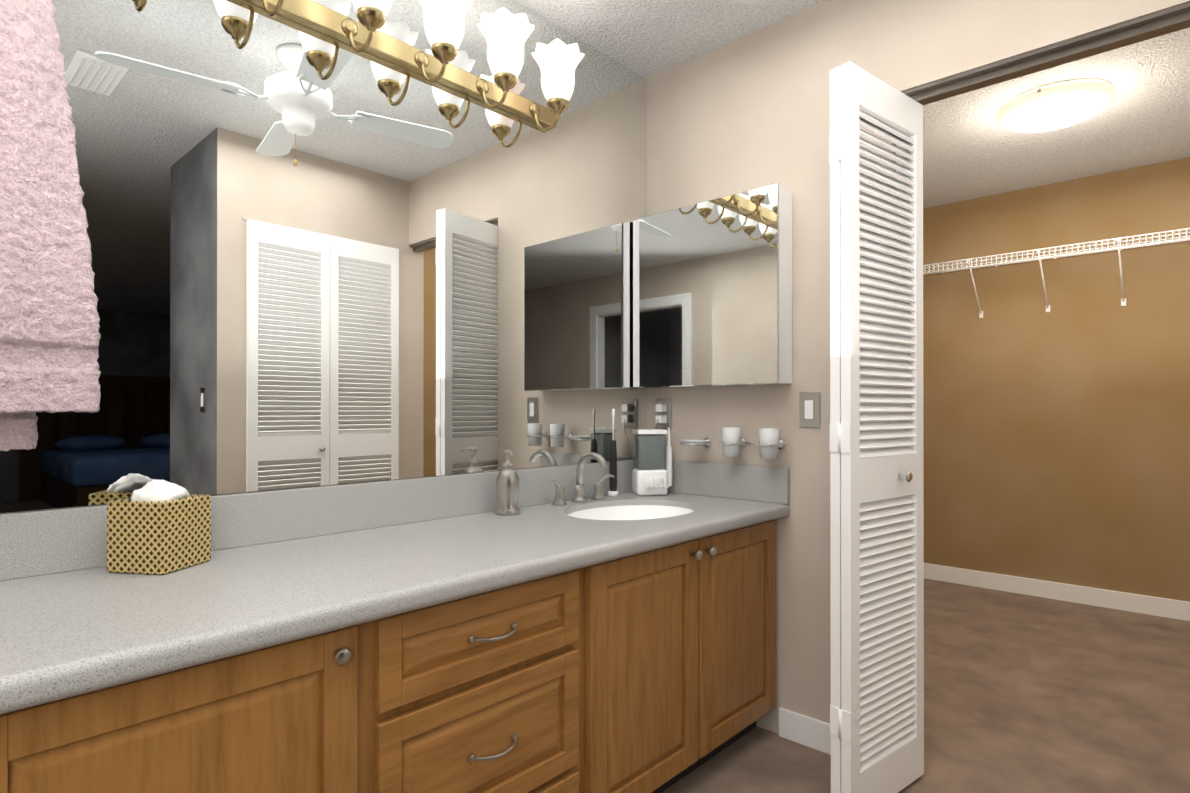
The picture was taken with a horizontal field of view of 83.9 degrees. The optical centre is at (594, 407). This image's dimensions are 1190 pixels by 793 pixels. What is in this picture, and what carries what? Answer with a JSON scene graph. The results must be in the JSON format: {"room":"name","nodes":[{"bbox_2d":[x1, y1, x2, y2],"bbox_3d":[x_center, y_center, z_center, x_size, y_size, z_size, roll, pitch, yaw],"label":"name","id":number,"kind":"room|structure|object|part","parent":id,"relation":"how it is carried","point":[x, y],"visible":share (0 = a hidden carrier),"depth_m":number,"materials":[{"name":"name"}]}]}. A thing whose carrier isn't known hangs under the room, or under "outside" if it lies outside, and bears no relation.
{"room":"bathroom","nodes":[
{"label":"bathroom","id":0,"kind":"room"},
{"bbox_2d":[0,459,632,513],"bbox_3d":[0.028,-0.104,2.543,0.100,2.440,5.790,0,0,43],"label":"wall","id":1,"kind":"structure","parent":0,"point":[300,487],"depth_m":1.67,"materials":[{"name":"beige paint"}]},
{"bbox_2d":[0,0,646,512],"bbox_3d":[-0.687,-0.564,1.692,0.005,1.522,2.627,0,0,43],"label":"vanity mirror","id":2,"kind":"object","parent":1,"relation":"attached to","point":[318,258],"visible":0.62,"depth_m":1.70,"materials":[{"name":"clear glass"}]},
{"bbox_2d":[246,0,584,130],"bbox_3d":[-0.498,-1.008,1.724,0.226,0.234,1.260,0,0,43],"label":"sconce","id":3,"kind":"object","parent":1,"relation":"attached to","point":[505,33],"visible":1,"depth_m":1.88,"materials":[{"name":"white glass"}]},
{"bbox_2d":[514,0,1189,207],"bbox_3d":[3.363,-1.364,-0.548,9.200,0.060,5.790,0,0,43],"label":"ceiling","id":4,"kind":"structure","parent":0,"point":[973,148],"depth_m":2.83,"materials":[{"name":"white paint"}]},
{"bbox_2d":[730,0,761,3],"bbox_3d":[0.127,-1.120,1.329,0.905,0.413,0.905,0,0,-14],"label":"smoke detector","id":5,"kind":"object","parent":4,"relation":"hanging from","point":[745,1],"visible":1,"depth_m":1.85,"materials":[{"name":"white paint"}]},
{"bbox_2d":[995,78,1116,132],"bbox_3d":[1.978,-1.276,2.854,0.430,0.092,0.435,0,0,43],"label":"closet light","id":6,"kind":"object","parent":4,"relation":"attached to","point":[1055,105],"visible":1,"depth_m":2.76,"materials":[{"name":"white glass"}]},
{"bbox_2d":[647,0,1189,733],"bbox_3d":[0.890,-0.105,2.091,1.777,2.440,0.100,0,0,43],"label":"wall","id":7,"kind":"structure","parent":0,"point":[748,112],"depth_m":2.21,"materials":[{"name":"beige paint"}]},
{"bbox_2d":[0,460,635,579],"bbox_3d":[-0.681,0.261,1.684,0.022,0.122,2.628,0,0,43],"label":"backsplash","id":8,"kind":"structure","parent":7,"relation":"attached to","point":[32,543],"depth_m":1.61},
{"bbox_2d":[654,399,671,428],"bbox_3d":[0.279,0.024,2.550,0.081,0.112,0.056,0,0,43],"label":"electrical outlet plate","id":9,"kind":"object","parent":7,"relation":"attached to","point":[664,413],"visible":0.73,"depth_m":2.52,"materials":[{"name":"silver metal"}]},
{"bbox_2d":[680,438,710,446],"bbox_3d":[0.372,0.129,2.410,0.112,0.036,0.132,0,0,43],"label":"soap dish","id":10,"kind":"object","parent":7,"relation":"attached to","point":[705,442],"visible":1,"depth_m":2.37,"materials":[{"name":"silver metal"}]},
{"bbox_3d":[0.362,0.127,2.400,0.112,0.019,0.099,0,0,43],"label":"dish","id":11,"kind":"part","parent":10,"relation":"part of","materials":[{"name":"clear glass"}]},
{"bbox_2d":[633,183,791,387],"bbox_3d":[0.405,-0.405,2.398,0.617,0.654,0.106,0,0,43],"label":"medicine cabinet mirror","id":12,"kind":"object","parent":7,"relation":"attached to","point":[712,292],"visible":1,"depth_m":2.31,"materials":[{"name":"mirror glass"},{"name":"white paint"}]},
{"bbox_2d":[664,460,789,503],"bbox_3d":[0.432,0.263,2.428,0.598,0.122,0.022,0,0,43],"label":"backsplash","id":13,"kind":"structure","parent":7,"relation":"attached to","point":[738,481],"depth_m":2.36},
{"bbox_2d":[720,427,787,458],"bbox_3d":[0.540,0.118,2.263,0.230,0.100,0.122,0,0,43],"label":"holder","id":14,"kind":"object","parent":7,"relation":"attached to","point":[770,443],"visible":1,"depth_m":2.25,"materials":[{"name":"silver metal"}]},
{"bbox_2d":[779,707,830,754],"bbox_3d":[0.763,1.067,2.127,0.368,0.095,0.013,0,0,43],"label":"baseboard","id":15,"kind":"structure","parent":7,"relation":"attached to","point":[810,732],"depth_m":2.18,"materials":[{"name":"white paint"}]},
{"bbox_2d":[799,392,819,426],"bbox_3d":[0.708,0.006,2.184,0.072,0.116,0.008,0,0,43],"label":"switch plate","id":16,"kind":"object","parent":7,"relation":"attached to","point":[809,409],"visible":1,"depth_m":2.18,"materials":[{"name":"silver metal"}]},
{"bbox_2d":[902,2,1189,104],"bbox_3d":[1.232,-0.940,1.760,0.818,0.031,0.068,0,0,43],"label":"track rail","id":17,"kind":"object","parent":7,"relation":"attached to","point":[1155,24],"visible":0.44,"depth_m":1.75,"materials":[{"name":"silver metal"}]},
{"bbox_2d":[829,61,923,792],"bbox_3d":[0.819,0.094,1.875,0.417,2.015,0.094,0,0,-39],"label":"bifold door","id":18,"kind":"structure","parent":17,"relation":"hanging from","point":[876,485],"depth_m":1.84,"materials":[{"name":"white paint"}]},
{"bbox_3d":[0.653,0.071,1.764,0.060,1.616,0.012,0,0,43],"label":"bifold door hinges","id":19,"kind":"part","parent":18,"relation":"part of","materials":[{"name":"white wood"}]},
{"bbox_3d":[0.886,0.196,1.889,0.035,0.032,0.032,0,0,43],"label":"knob","id":20,"kind":"part","parent":18,"relation":"part of","materials":[{"name":"silver metal"}]},
{"bbox_2d":[662,578,1189,792],"bbox_3d":[3.363,1.136,-0.556,9.200,0.060,5.790,0,0,43],"label":"floor","id":21,"kind":"structure","parent":0,"point":[1023,693],"depth_m":2.44,"materials":[{"name":"carpet"}]},
{"bbox_2d":[0,512,789,792],"bbox_3d":[-0.460,0.739,1.484,0.616,0.747,2.618,0,0,43],"label":"bathroom vanity","id":22,"kind":"object","parent":21,"relation":"on","point":[576,628],"depth_m":1.31,"materials":[{"name":"brown wood"}]},
{"bbox_2d":[0,492,789,707],"bbox_3d":[-0.462,0.343,1.480,0.620,0.045,2.628,0,0,43],"label":"countertop","id":23,"kind":"structure","parent":22,"relation":"on","point":[60,631],"depth_m":1.20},
{"bbox_2d":[107,479,210,574],"bbox_3d":[-0.875,0.232,1.333,0.126,0.175,0.126,0,0,10],"label":"tissue box","id":24,"kind":"object","parent":23,"relation":"on","point":[159,527],"visible":1,"depth_m":1.28,"materials":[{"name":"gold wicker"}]},
{"bbox_2d":[495,450,520,514],"bbox_3d":[-0.264,0.225,2.015,0.083,0.194,0.078,0,0,43],"label":"soap dispenser","id":25,"kind":"object","parent":23,"relation":"on","point":[507,484],"visible":1,"depth_m":1.99,"materials":[{"name":"silver metal"}]},
{"bbox_2d":[544,452,613,503],"bbox_3d":[-0.016,0.236,2.241,0.155,0.174,0.315,0,0,43],"label":"faucet","id":26,"kind":"object","parent":23,"relation":"on","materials":[{"name":"silver metal"}]},
{"bbox_2d":[608,409,618,496],"bbox_3d":[0.067,0.163,2.428,0.040,0.320,0.040,0,0,43],"label":"toothbrush","id":27,"kind":"object","parent":23,"relation":"on","point":[613,492],"visible":1,"depth_m":2.42,"materials":[{"name":"black plastic"}]},
{"bbox_2d":[532,496,723,523],"bbox_3d":[0.117,0.396,2.116,0.380,0.145,0.490,0,0,43],"label":"sink","id":28,"kind":"object","parent":23,"relation":"in","point":[621,509],"depth_m":2.29,"materials":[{"name":"white ceramic"}]},
{"bbox_2d":[632,427,671,495],"bbox_3d":[0.210,0.198,2.456,0.179,0.250,0.164,0,0,43],"label":"water flosser","id":29,"kind":"object","parent":23,"relation":"on","point":[651,476],"visible":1,"depth_m":2.43,"materials":[{"name":"white plastic"}]},
{"bbox_3d":[0.204,0.162,2.474,0.128,0.128,0.130,0,0,43],"label":"tank","id":30,"kind":"part","parent":29,"relation":"part of","materials":[{"name":"grey"}]},
{"bbox_2d":[923,157,1189,601],"bbox_3d":[2.960,-0.100,3.703,2.620,2.440,0.100,0,0,43],"label":"wall","id":31,"kind":"structure","parent":0,"point":[1056,443],"depth_m":3.85,"materials":[{"name":"brown paint"}]},
{"bbox_2d":[923,228,1189,317],"bbox_3d":[2.782,-0.728,3.587,2.485,0.325,0.313,0,0,43],"label":"wire shelf","id":32,"kind":"object","parent":31,"relation":"attached to","point":[1118,247],"visible":0.88,"depth_m":3.68,"materials":[{"name":"white metal"}]},
{"bbox_2d":[924,563,1189,620],"bbox_3d":[2.884,1.070,3.691,2.518,0.100,0.013,0,0,43],"label":"baseboard","id":33,"kind":"structure","parent":31,"relation":"attached to","point":[1151,605],"depth_m":3.83,"materials":[{"name":"white paint"}]},
{"bbox_3d":[-1.081,-0.892,1.152,0.150,0.065,0.047,0,0,43],"label":"towel hook","id":34,"kind":"object","parent":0,"visible":0},
{"bbox_2d":[0,0,100,450],"bbox_3d":[-1.128,-0.382,1.101,0.129,0.923,0.492,0,0,43],"label":"hanging towel","id":35,"kind":"object","parent":34,"relation":"hanging from","point":[50,335],"visible":1,"depth_m":1.19,"materials":[{"name":"pink fabric"}]}
]}

